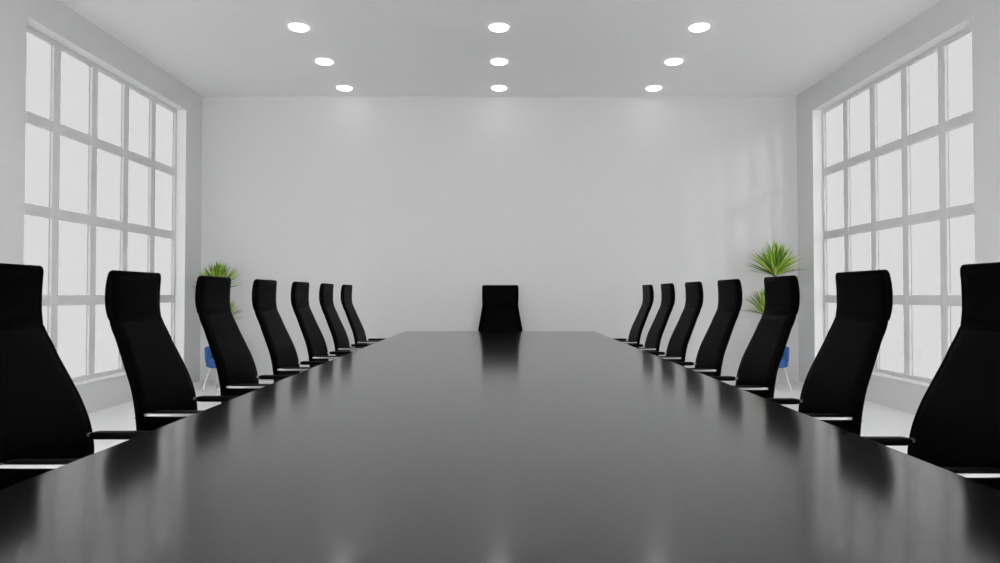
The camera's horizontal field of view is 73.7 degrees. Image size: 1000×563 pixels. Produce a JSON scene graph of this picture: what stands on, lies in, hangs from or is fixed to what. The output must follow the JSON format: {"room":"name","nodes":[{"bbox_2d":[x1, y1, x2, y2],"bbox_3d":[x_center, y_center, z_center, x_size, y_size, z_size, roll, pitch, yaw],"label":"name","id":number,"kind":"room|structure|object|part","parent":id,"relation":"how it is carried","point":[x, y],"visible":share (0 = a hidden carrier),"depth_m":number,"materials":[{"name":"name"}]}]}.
{"room":"conference room","nodes":[
{"label":"conference room","id":0,"kind":"room"},
{"bbox_2d":[0,0,201,413],"bbox_3d":[-4.182,-0.712,2.986,0.160,3.920,12.350,0,-1,0],"label":"wall","id":1,"kind":"structure","parent":0,"point":[53,15],"depth_m":6.59,"materials":[{"name":"white paint"}]},
{"bbox_2d":[23,17,185,385],"bbox_3d":[-4.176,-0.626,7.225,0.166,3.297,2.950,0,-1,0],"label":"window","id":2,"kind":"structure","parent":1,"relation":"in","point":[105,185],"depth_m":6.96,"materials":[{"name":"grey glass"}]},
{"bbox_3d":[-4.159,1.016,7.194,0.132,0.012,2.948,0,-1,0],"label":"sill","id":3,"kind":"part","parent":2,"relation":"part of","materials":[{"name":"white paint"}]},
{"bbox_2d":[200,96,798,380],"bbox_3d":[-0.006,-0.593,9.243,8.520,3.920,0.160,0,-1,0],"label":"wall","id":4,"kind":"structure","parent":0,"point":[416,204],"depth_m":9.17,"materials":[{"name":"white paint"}]},
{"bbox_2d":[58,0,940,95],"bbox_3d":[-0.002,-3.122,3.035,8.520,0.900,12.670,0,-1,0],"label":"ceiling","id":5,"kind":"structure","parent":0,"point":[212,47],"depth_m":7.17,"materials":[{"name":"white paint"}]},
{"bbox_2d":[289,23,307,31],"bbox_3d":[-2.058,-2.592,6.814,0.192,0.016,0.192,0,-1,0],"label":"recessed light","id":6,"kind":"object","parent":5,"relation":"in","point":[297,27],"visible":1,"depth_m":6.79,"materials":[{"name":"white"}]},
{"bbox_2d":[316,59,332,64],"bbox_3d":[-2.058,-2.572,7.817,0.192,0.016,0.192,0,-1,0],"label":"recessed light","id":7,"kind":"object","parent":5,"relation":"in","point":[319,61],"visible":1,"depth_m":7.79,"materials":[{"name":"white"}]},
{"bbox_2d":[337,86,351,90],"bbox_3d":[-2.059,-2.553,8.820,0.192,0.016,0.192,0,-1,0],"label":"recessed light","id":8,"kind":"object","parent":5,"relation":"in","point":[342,88],"visible":1,"depth_m":8.80,"materials":[{"name":"white"}]},
{"bbox_2d":[490,23,507,31],"bbox_3d":[-0.010,-2.592,6.816,0.192,0.016,0.192,0,-1,0],"label":"recessed light","id":9,"kind":"object","parent":5,"relation":"in","point":[498,27],"visible":1,"depth_m":6.79,"materials":[{"name":"white"}]},
{"bbox_2d":[491,59,506,64],"bbox_3d":[-0.010,-2.572,7.818,0.192,0.016,0.192,0,-1,0],"label":"recessed light","id":10,"kind":"object","parent":5,"relation":"in","point":[494,61],"visible":1,"depth_m":7.79,"materials":[{"name":"white"}]},
{"bbox_2d":[492,86,505,90],"bbox_3d":[-0.011,-2.553,8.821,0.192,0.016,0.192,0,-1,0],"label":"recessed light","id":11,"kind":"object","parent":5,"relation":"in","point":[495,88],"visible":1,"depth_m":8.80,"materials":[{"name":"white"}]},
{"bbox_2d":[646,86,660,90],"bbox_3d":[2.037,-2.553,8.823,0.192,0.016,0.192,0,-1,0],"label":"recessed light","id":12,"kind":"object","parent":5,"relation":"in","point":[650,88],"visible":1,"depth_m":8.80,"materials":[{"name":"white"}]},
{"bbox_2d":[665,59,681,64],"bbox_3d":[2.038,-2.572,7.820,0.192,0.016,0.192,0,-1,0],"label":"recessed light","id":13,"kind":"object","parent":5,"relation":"in","point":[670,61],"visible":1,"depth_m":7.81,"materials":[{"name":"white"}]},
{"bbox_2d":[690,23,708,31],"bbox_3d":[2.038,-2.591,6.817,0.192,0.016,0.192,0,-1,0],"label":"recessed light","id":14,"kind":"object","parent":5,"relation":"in","point":[701,27],"visible":1,"depth_m":6.79,"materials":[{"name":"white"}]},
{"bbox_2d":[88,381,914,453],"bbox_3d":[-0.002,1.347,2.950,8.520,0.200,12.670,0,-1,0],"label":"floor","id":15,"kind":"structure","parent":0,"point":[879,420],"depth_m":6.49,"materials":[{"name":"white"}]},
{"bbox_2d":[0,263,149,489],"bbox_3d":[-1.543,0.584,2.524,0.781,1.309,0.607,0,-1,0],"label":"office chair","id":16,"kind":"object","parent":15,"relation":"on","point":[45,424],"visible":0.5,"depth_m":2.57,"materials":[{"name":"black leather"}]},
{"bbox_2d":[0,270,39,321],"bbox_3d":[-1.894,0.054,2.531,0.015,0.211,0.438,0,-1,0],"label":"headrest cover","id":17,"kind":"object","parent":16,"relation":"on","point":[19,289],"depth_m":2.62,"materials":[{"name":"black leather"}]},
{"bbox_3d":[-1.544,0.733,2.305,0.447,0.224,0.105,0,-1,0],"label":"armrest","id":18,"kind":"part","parent":16,"relation":"part of","materials":[{"name":"silver metal"}]},
{"bbox_2d":[0,328,90,489],"bbox_3d":[-1.795,0.460,2.523,0.184,0.559,0.554,0,-1,0],"label":"backrest","id":19,"kind":"object","parent":16,"relation":"on","point":[44,415],"depth_m":2.55,"materials":[{"name":"black leather"}]},
{"bbox_3d":[-1.810,0.490,2.523,0.213,0.641,0.602,0,-1,0],"label":"backrest","id":20,"kind":"part","parent":16,"relation":"part of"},
{"bbox_2d":[105,270,238,430],"bbox_3d":[-1.544,0.602,3.483,0.781,1.309,0.607,0,-1,0],"label":"office chair","id":21,"kind":"object","parent":15,"relation":"on","point":[160,382],"visible":0.52,"depth_m":3.41,"materials":[{"name":"black leather"}]},
{"bbox_2d":[115,276,158,314],"bbox_3d":[-1.894,0.072,3.490,0.015,0.211,0.438,0,-1,0],"label":"headrest cover","id":22,"kind":"object","parent":21,"relation":"on","point":[134,295],"depth_m":3.47,"materials":[{"name":"black leather"}]},
{"bbox_3d":[-1.811,0.509,3.482,0.213,0.641,0.602,0,-1,0],"label":"backrest","id":23,"kind":"part","parent":21,"relation":"part of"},
{"bbox_2d":[119,319,195,430],"bbox_3d":[-1.795,0.478,3.482,0.184,0.559,0.554,0,-1,0],"label":"cushion","id":24,"kind":"object","parent":21,"relation":"on","point":[158,377],"depth_m":3.41,"materials":[{"name":"black leather"}]},
{"bbox_3d":[-1.545,0.751,3.264,0.447,0.224,0.105,0,-1,0],"label":"armrest","id":25,"kind":"part","parent":21,"relation":"part of","materials":[{"name":"silver metal"}]},
{"bbox_2d":[202,346,217,390],"bbox_3d":[-3.488,1.041,8.447,0.405,0.628,0.434,0,-1,0],"label":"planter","id":26,"kind":"object","parent":15,"relation":"on","point":[209,361],"visible":0.26,"depth_m":8.26,"materials":[{"name":"blue plastic"}]},
{"bbox_3d":[-3.643,1.206,8.279,0.106,0.291,0.026,1,-1,-42],"label":"leg","id":27,"kind":"part","parent":26,"relation":"part of","materials":[{"name":"white paint"}]},
{"bbox_2d":[193,261,242,318],"bbox_3d":[-3.641,0.541,8.650,0.660,1.629,0.684,0,-1,5],"label":"yucca","id":28,"kind":"object","parent":15,"relation":"on","point":[218,270],"visible":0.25,"depth_m":8.63,"materials":[{"name":"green plant"}]},
{"bbox_3d":[-3.648,-0.077,8.665,0.662,0.393,0.687,0,-1,0],"label":"crown","id":29,"kind":"part","parent":28,"relation":"part of","materials":[{"name":"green plant"}]},
{"bbox_3d":[-3.612,0.354,8.674,0.558,0.333,0.565,0,-1,0],"label":"crown","id":30,"kind":"part","parent":28,"relation":"part of","materials":[{"name":"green plant"}]},
{"bbox_2d":[195,276,292,402],"bbox_3d":[-1.545,0.621,4.450,0.781,1.309,0.607,0,-1,0],"label":"office chair","id":31,"kind":"object","parent":15,"relation":"on","point":[233,359],"visible":0.56,"depth_m":4.37,"materials":[{"name":"black leather"}]},
{"bbox_2d":[203,280,229,309],"bbox_3d":[-1.895,0.091,4.457,0.015,0.211,0.438,0,-1,0],"label":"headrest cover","id":32,"kind":"object","parent":31,"relation":"on","point":[216,293],"depth_m":4.45,"materials":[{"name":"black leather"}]},
{"bbox_3d":[-1.812,0.527,4.449,0.213,0.641,0.602,0,-1,0],"label":"backrest","id":33,"kind":"part","parent":31,"relation":"part of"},
{"bbox_2d":[206,314,257,395],"bbox_3d":[-1.796,0.497,4.449,0.184,0.559,0.554,0,-1,0],"label":"cushion","id":34,"kind":"object","parent":31,"relation":"on","point":[233,359],"depth_m":4.38,"materials":[{"name":"black leather"}]},
{"bbox_3d":[-1.545,0.770,4.231,0.447,0.224,0.105,0,-1,0],"label":"armrest","id":35,"kind":"part","parent":31,"relation":"part of","materials":[{"name":"silver metal"}]},
{"bbox_2d":[252,279,327,382],"bbox_3d":[-1.545,0.639,5.417,0.781,1.309,0.607,0,-1,0],"label":"office chair","id":36,"kind":"object","parent":15,"relation":"on","point":[282,351],"visible":0.56,"depth_m":5.33,"materials":[{"name":"black leather"}]},
{"bbox_2d":[258,282,275,306],"bbox_3d":[-1.896,0.109,5.424,0.015,0.211,0.438,0,-1,0],"label":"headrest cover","id":37,"kind":"object","parent":36,"relation":"on","point":[266,290],"depth_m":5.41,"materials":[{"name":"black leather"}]},
{"bbox_3d":[-1.812,0.545,5.415,0.213,0.641,0.602,0,-1,0],"label":"backrest","id":38,"kind":"part","parent":36,"relation":"part of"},
{"bbox_2d":[260,311,298,380],"bbox_3d":[-1.797,0.515,5.416,0.184,0.559,0.554,0,-1,0],"label":"cushion","id":39,"kind":"object","parent":36,"relation":"on","point":[282,351],"depth_m":5.34,"materials":[{"name":"black leather"}]},
{"bbox_3d":[-1.546,0.788,5.197,0.447,0.224,0.105,0,-1,0],"label":"armrest","id":40,"kind":"part","parent":36,"relation":"part of","materials":[{"name":"silver metal"}]},
{"bbox_2d":[291,281,353,366],"bbox_3d":[-1.546,0.658,6.383,0.781,1.309,0.607,0,-1,0],"label":"office chair","id":41,"kind":"object","parent":15,"relation":"on","point":[315,342],"visible":0.54,"depth_m":6.30,"materials":[{"name":"black leather"}]},
{"bbox_2d":[296,284,308,304],"bbox_3d":[-1.896,0.127,6.390,0.015,0.211,0.438,0,-1,0],"label":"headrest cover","id":42,"kind":"object","parent":41,"relation":"on","point":[302,290],"depth_m":6.39,"materials":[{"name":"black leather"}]},
{"bbox_3d":[-1.813,0.564,6.382,0.213,0.641,0.602,0,-1,0],"label":"backrest","id":43,"kind":"part","parent":41,"relation":"part of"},
{"bbox_2d":[298,308,327,366],"bbox_3d":[-1.797,0.533,6.383,0.184,0.559,0.554,0,-1,0],"label":"cushion","id":44,"kind":"object","parent":41,"relation":"on","point":[315,342],"depth_m":6.30,"materials":[{"name":"black leather"}]},
{"bbox_3d":[-1.547,0.806,6.164,0.447,0.224,0.105,0,-1,0],"label":"armrest","id":45,"kind":"part","parent":41,"relation":"part of","materials":[{"name":"silver metal"}]},
{"bbox_2d":[319,283,370,355],"bbox_3d":[-1.547,0.676,7.350,0.781,1.309,0.607,0,-1,0],"label":"office chair","id":46,"kind":"object","parent":15,"relation":"on","point":[339,335],"visible":0.52,"depth_m":7.25,"materials":[{"name":"black leather"}]},
{"bbox_2d":[323,286,332,303],"bbox_3d":[-1.897,0.146,7.357,0.015,0.211,0.438,0,-1,0],"label":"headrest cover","id":47,"kind":"object","parent":46,"relation":"on","point":[327,290],"depth_m":7.33,"materials":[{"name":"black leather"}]},
{"bbox_3d":[-1.814,0.582,7.349,0.213,0.641,0.602,0,-1,0],"label":"backrest","id":48,"kind":"part","parent":46,"relation":"part of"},
{"bbox_2d":[325,306,349,355],"bbox_3d":[-1.798,0.552,7.350,0.184,0.559,0.554,0,-1,0],"label":"cushion","id":49,"kind":"object","parent":46,"relation":"on","point":[339,335],"depth_m":7.25,"materials":[{"name":"black leather"}]},
{"bbox_3d":[-1.547,0.825,7.131,0.447,0.224,0.105,0,-1,0],"label":"armrest","id":50,"kind":"part","parent":46,"relation":"part of","materials":[{"name":"silver metal"}]},
{"bbox_2d":[341,284,386,350],"bbox_3d":[-1.547,0.694,8.317,0.781,1.309,0.607,0,-1,0],"label":"office chair","id":51,"kind":"object","parent":15,"relation":"on","point":[358,331],"visible":0.54,"depth_m":8.21,"materials":[{"name":"black leather"}]},
{"bbox_2d":[344,287,351,302],"bbox_3d":[-1.898,0.164,8.324,0.015,0.211,0.438,0,-1,0],"label":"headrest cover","id":52,"kind":"object","parent":51,"relation":"on","point":[347,290],"depth_m":8.30,"materials":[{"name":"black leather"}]},
{"bbox_3d":[-1.814,0.601,8.316,0.213,0.641,0.602,0,-1,0],"label":"backrest","id":53,"kind":"part","parent":51,"relation":"part of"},
{"bbox_2d":[346,305,366,343],"bbox_3d":[-1.799,0.570,8.316,0.184,0.559,0.554,0,-1,0],"label":"cushion","id":54,"kind":"object","parent":51,"relation":"on","point":[358,331],"depth_m":8.21,"materials":[{"name":"black leather"}]},
{"bbox_2d":[0,331,999,562],"bbox_3d":[-0.003,0.895,4.134,2.252,0.750,7.600,0,-1,0],"label":"conference table","id":55,"kind":"object","parent":15,"relation":"on","point":[407,446],"visible":1,"depth_m":1.59,"materials":[{"name":"black paint"}]},
{"bbox_2d":[478,285,522,330],"bbox_3d":[0.007,0.694,8.270,0.607,1.309,0.781,0,-1,0],"label":"office chair","id":56,"kind":"object","parent":15,"relation":"on","point":[500,308],"visible":0.42,"depth_m":8.58,"materials":[{"name":"black leather"}]},
{"bbox_2d":[484,287,515,301],"bbox_3d":[0.004,0.170,8.630,0.438,0.211,0.015,0,-1,0],"label":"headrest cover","id":57,"kind":"object","parent":56,"relation":"on","point":[491,294],"depth_m":8.63,"materials":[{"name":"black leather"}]},
{"bbox_2d":[480,305,519,330],"bbox_3d":[0.004,0.574,8.524,0.554,0.559,0.184,0,-1,0],"label":"backrest","id":58,"kind":"object","parent":56,"relation":"on","point":[493,317],"depth_m":8.53,"materials":[{"name":"black leather"}]},
{"bbox_3d":[0.004,0.605,8.539,0.602,0.641,0.213,0,-1,0],"label":"backrest","id":59,"kind":"part","parent":56,"relation":"part of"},
{"bbox_2d":[612,284,653,343],"bbox_3d":[1.478,0.694,8.304,0.781,1.309,0.607,0,-1,0],"label":"office chair","id":60,"kind":"object","parent":15,"relation":"on","point":[636,330],"visible":0.59,"depth_m":8.20,"materials":[{"name":"black leather"}]},
{"bbox_2d":[628,305,648,343],"bbox_3d":[1.729,0.570,8.309,0.184,0.559,0.554,0,-1,0],"label":"cushion","id":61,"kind":"object","parent":60,"relation":"on","point":[636,330],"depth_m":8.20,"materials":[{"name":"black leather"}]},
{"bbox_3d":[1.745,0.601,8.308,0.213,0.641,0.602,0,-1,0],"label":"backrest","id":62,"kind":"part","parent":60,"relation":"part of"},
{"bbox_2d":[643,287,649,302],"bbox_3d":[1.828,0.164,8.317,0.015,0.211,0.438,0,-1,0],"label":"cushion","id":63,"kind":"object","parent":60,"relation":"on","point":[646,290],"depth_m":8.30,"materials":[{"name":"black leather"}]},
{"bbox_2d":[628,283,674,355],"bbox_3d":[1.478,0.675,7.321,0.781,1.309,0.607,0,-1,0],"label":"office chair","id":64,"kind":"object","parent":15,"relation":"on","point":[654,336],"visible":0.44,"depth_m":7.22,"materials":[{"name":"black leather"}]},
{"bbox_2d":[645,306,668,351],"bbox_3d":[1.730,0.551,7.326,0.184,0.559,0.554,0,-1,0],"label":"cushion","id":65,"kind":"object","parent":64,"relation":"on","point":[654,336],"depth_m":7.23,"materials":[{"name":"black leather"}]},
{"bbox_3d":[1.745,0.582,7.325,0.213,0.641,0.602,0,-1,0],"label":"backrest","id":66,"kind":"part","parent":64,"relation":"part of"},
{"bbox_2d":[661,286,670,303],"bbox_3d":[1.829,0.145,7.334,0.015,0.211,0.438,0,-1,0],"label":"cushion","id":67,"kind":"object","parent":64,"relation":"on","point":[665,290],"depth_m":7.32,"materials":[{"name":"black leather"}]},
{"bbox_2d":[648,281,702,361],"bbox_3d":[1.479,0.657,6.338,0.781,1.309,0.607,0,-1,0],"label":"office chair","id":68,"kind":"object","parent":15,"relation":"on","point":[681,335],"visible":0.56,"depth_m":6.25,"materials":[{"name":"black leather"}]},
{"bbox_3d":[1.480,0.806,6.124,0.447,0.224,0.105,0,-1,0],"label":"armrest","id":69,"kind":"part","parent":68,"relation":"part of","materials":[{"name":"silver metal"}]},
{"bbox_2d":[666,308,695,361],"bbox_3d":[1.730,0.533,6.343,0.184,0.559,0.554,0,-1,0],"label":"cushion","id":70,"kind":"object","parent":68,"relation":"on","point":[681,335],"depth_m":6.26,"materials":[{"name":"black leather"}]},
{"bbox_3d":[1.746,0.563,6.343,0.213,0.641,0.602,0,-1,0],"label":"backrest","id":71,"kind":"part","parent":68,"relation":"part of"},
{"bbox_2d":[685,284,698,304],"bbox_3d":[1.829,0.127,6.351,0.015,0.211,0.438,0,-1,0],"label":"cushion","id":72,"kind":"object","parent":68,"relation":"on","point":[691,290],"depth_m":6.33,"materials":[{"name":"black leather"}]},
{"bbox_2d":[673,279,741,375],"bbox_3d":[1.480,0.638,5.355,0.781,1.309,0.607,0,-1,0],"label":"office chair","id":73,"kind":"object","parent":15,"relation":"on","point":[710,355],"visible":0.46,"depth_m":5.28,"materials":[{"name":"black leather"}]},
{"bbox_2d":[695,311,733,375],"bbox_3d":[1.731,0.514,5.360,0.184,0.559,0.554,0,-1,0],"label":"cushion","id":74,"kind":"object","parent":73,"relation":"on","point":[712,349],"depth_m":5.28,"materials":[{"name":"black leather"}]},
{"bbox_3d":[1.747,0.544,5.360,0.213,0.641,0.602,0,-1,0],"label":"backrest","id":75,"kind":"part","parent":73,"relation":"part of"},
{"bbox_2d":[718,282,735,307],"bbox_3d":[1.830,0.108,5.368,0.015,0.211,0.438,0,-1,0],"label":"cushion","id":76,"kind":"object","parent":73,"relation":"on","point":[726,290],"depth_m":5.36,"materials":[{"name":"black leather"}]},
{"bbox_2d":[709,275,799,397],"bbox_3d":[1.480,0.619,4.372,0.781,1.309,0.607,0,-1,0],"label":"office chair","id":77,"kind":"object","parent":15,"relation":"on","point":[758,368],"visible":0.54,"depth_m":4.30,"materials":[{"name":"black leather"}]},
{"bbox_3d":[1.482,0.768,4.159,0.447,0.224,0.105,0,-1,0],"label":"armrest","id":78,"kind":"part","parent":77,"relation":"part of","materials":[{"name":"silver metal"}]},
{"bbox_2d":[737,314,788,397],"bbox_3d":[1.732,0.495,4.378,0.184,0.559,0.554,0,-1,0],"label":"cushion","id":79,"kind":"object","parent":77,"relation":"on","point":[761,359],"depth_m":4.30,"materials":[{"name":"black leather"}]},
{"bbox_3d":[1.747,0.526,4.377,0.213,0.641,0.602,0,-1,0],"label":"backrest","id":80,"kind":"part","parent":77,"relation":"part of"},
{"bbox_2d":[765,280,791,310],"bbox_3d":[1.831,0.089,4.385,0.015,0.211,0.438,0,-1,0],"label":"cushion","id":81,"kind":"object","parent":77,"relation":"on","point":[778,293],"depth_m":4.37,"materials":[{"name":"black leather"}]},
{"bbox_2d":[742,240,806,314],"bbox_3d":[3.537,0.402,8.627,0.872,1.906,0.805,0,-1,0],"label":"yucca","id":82,"kind":"object","parent":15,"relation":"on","point":[775,262],"visible":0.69,"depth_m":8.57,"materials":[{"name":"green plant"}]},
{"bbox_3d":[3.460,0.249,8.649,0.720,0.384,0.628,0,-1,0],"label":"crown","id":83,"kind":"part","parent":82,"relation":"part of","materials":[{"name":"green plant"}]},
{"bbox_3d":[3.585,-0.311,8.640,0.776,0.480,0.806,0,-1,0],"label":"crown","id":84,"kind":"part","parent":82,"relation":"part of","materials":[{"name":"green plant"}]},
{"bbox_2d":[776,346,791,389],"bbox_3d":[3.416,1.041,8.452,0.405,0.628,0.434,0,-1,0],"label":"tub chair","id":85,"kind":"object","parent":15,"relation":"on","point":[784,362],"visible":0.26,"depth_m":8.26,"materials":[{"name":"blue fabric"}]},
{"bbox_2d":[779,357,785,367],"bbox_3d":[3.416,1.014,8.430,0.337,0.125,0.388,0,-1,0],"label":"seat cushion","id":86,"kind":"object","parent":85,"relation":"on","point":[783,361],"depth_m":8.25,"materials":[{"name":"blue fabric"}]},
{"bbox_3d":[3.571,1.206,8.284,0.106,0.291,0.026,-1,-1,42],"label":"leg","id":87,"kind":"part","parent":85,"relation":"part of","materials":[{"name":"white paint"}]},
{"bbox_2d":[765,269,892,435],"bbox_3d":[1.481,0.601,3.389,0.781,1.309,0.607,0,-1,0],"label":"office chair","id":88,"kind":"object","parent":15,"relation":"on","point":[834,389],"visible":0.46,"depth_m":3.33,"materials":[{"name":"black leather"}]},
{"bbox_2d":[800,320,876,431],"bbox_3d":[1.732,0.476,3.395,0.184,0.559,0.554,0,-1,0],"label":"cushion","id":89,"kind":"object","parent":88,"relation":"on","point":[837,380],"depth_m":3.33,"materials":[{"name":"black leather"}]},
{"bbox_3d":[1.482,0.750,3.176,0.447,0.224,0.105,0,-1,0],"label":"armrest","id":90,"kind":"part","parent":88,"relation":"part of","materials":[{"name":"silver metal"}]},
{"bbox_3d":[1.748,0.507,3.394,0.213,0.641,0.602,0,-1,0],"label":"backrest","id":91,"kind":"part","parent":88,"relation":"part of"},
{"bbox_2d":[837,275,881,315],"bbox_3d":[1.831,0.071,3.403,0.015,0.211,0.438,0,-1,0],"label":"cushion","id":92,"kind":"object","parent":88,"relation":"on","point":[857,295],"depth_m":3.39,"materials":[{"name":"black leather"}]},
{"bbox_2d":[862,262,999,490],"bbox_3d":[1.482,0.582,2.407,0.781,1.309,0.607,0,-1,0],"label":"office chair","id":93,"kind":"object","parent":15,"relation":"on","point":[955,428],"visible":0.5,"depth_m":2.48,"materials":[{"name":"black leather"}]},
{"bbox_3d":[1.749,0.488,2.411,0.213,0.641,0.602,0,-1,0],"label":"backrest","id":94,"kind":"part","parent":93,"relation":"part of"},
{"bbox_2d":[911,330,999,490],"bbox_3d":[1.733,0.458,2.412,0.184,0.559,0.554,0,-1,0],"label":"cushion","id":95,"kind":"object","parent":93,"relation":"on","point":[956,423],"depth_m":2.46,"materials":[{"name":"black leather"}]},
{"bbox_3d":[1.483,0.731,2.193,0.447,0.224,0.105,0,-1,0],"label":"armrest","id":96,"kind":"part","parent":93,"relation":"part of","materials":[{"name":"silver metal"}]},
{"bbox_2d":[964,269,999,322],"bbox_3d":[1.832,0.052,2.420,0.015,0.211,0.438,0,-1,0],"label":"cushion","id":97,"kind":"object","parent":93,"relation":"on","point":[981,286],"depth_m":2.53,"materials":[{"name":"black leather"}]},
{"bbox_2d":[797,0,999,414],"bbox_3d":[4.178,-0.712,2.992,0.160,3.920,12.350,0,-1,0],"label":"wall","id":98,"kind":"structure","parent":0,"point":[944,15],"depth_m":6.59,"materials":[{"name":"white paint"}]},
{"bbox_2d":[812,17,974,386],"bbox_3d":[4.166,-0.626,7.231,0.166,3.297,2.950,0,-1,0],"label":"window","id":99,"kind":"structure","parent":98,"relation":"in","point":[893,152],"depth_m":6.91,"materials":[{"name":"grey glass"}]},
{"bbox_3d":[4.149,1.016,7.200,0.132,0.012,2.948,0,-1,0],"label":"sill","id":100,"kind":"part","parent":99,"relation":"part of","materials":[{"name":"white paint"}]}
]}

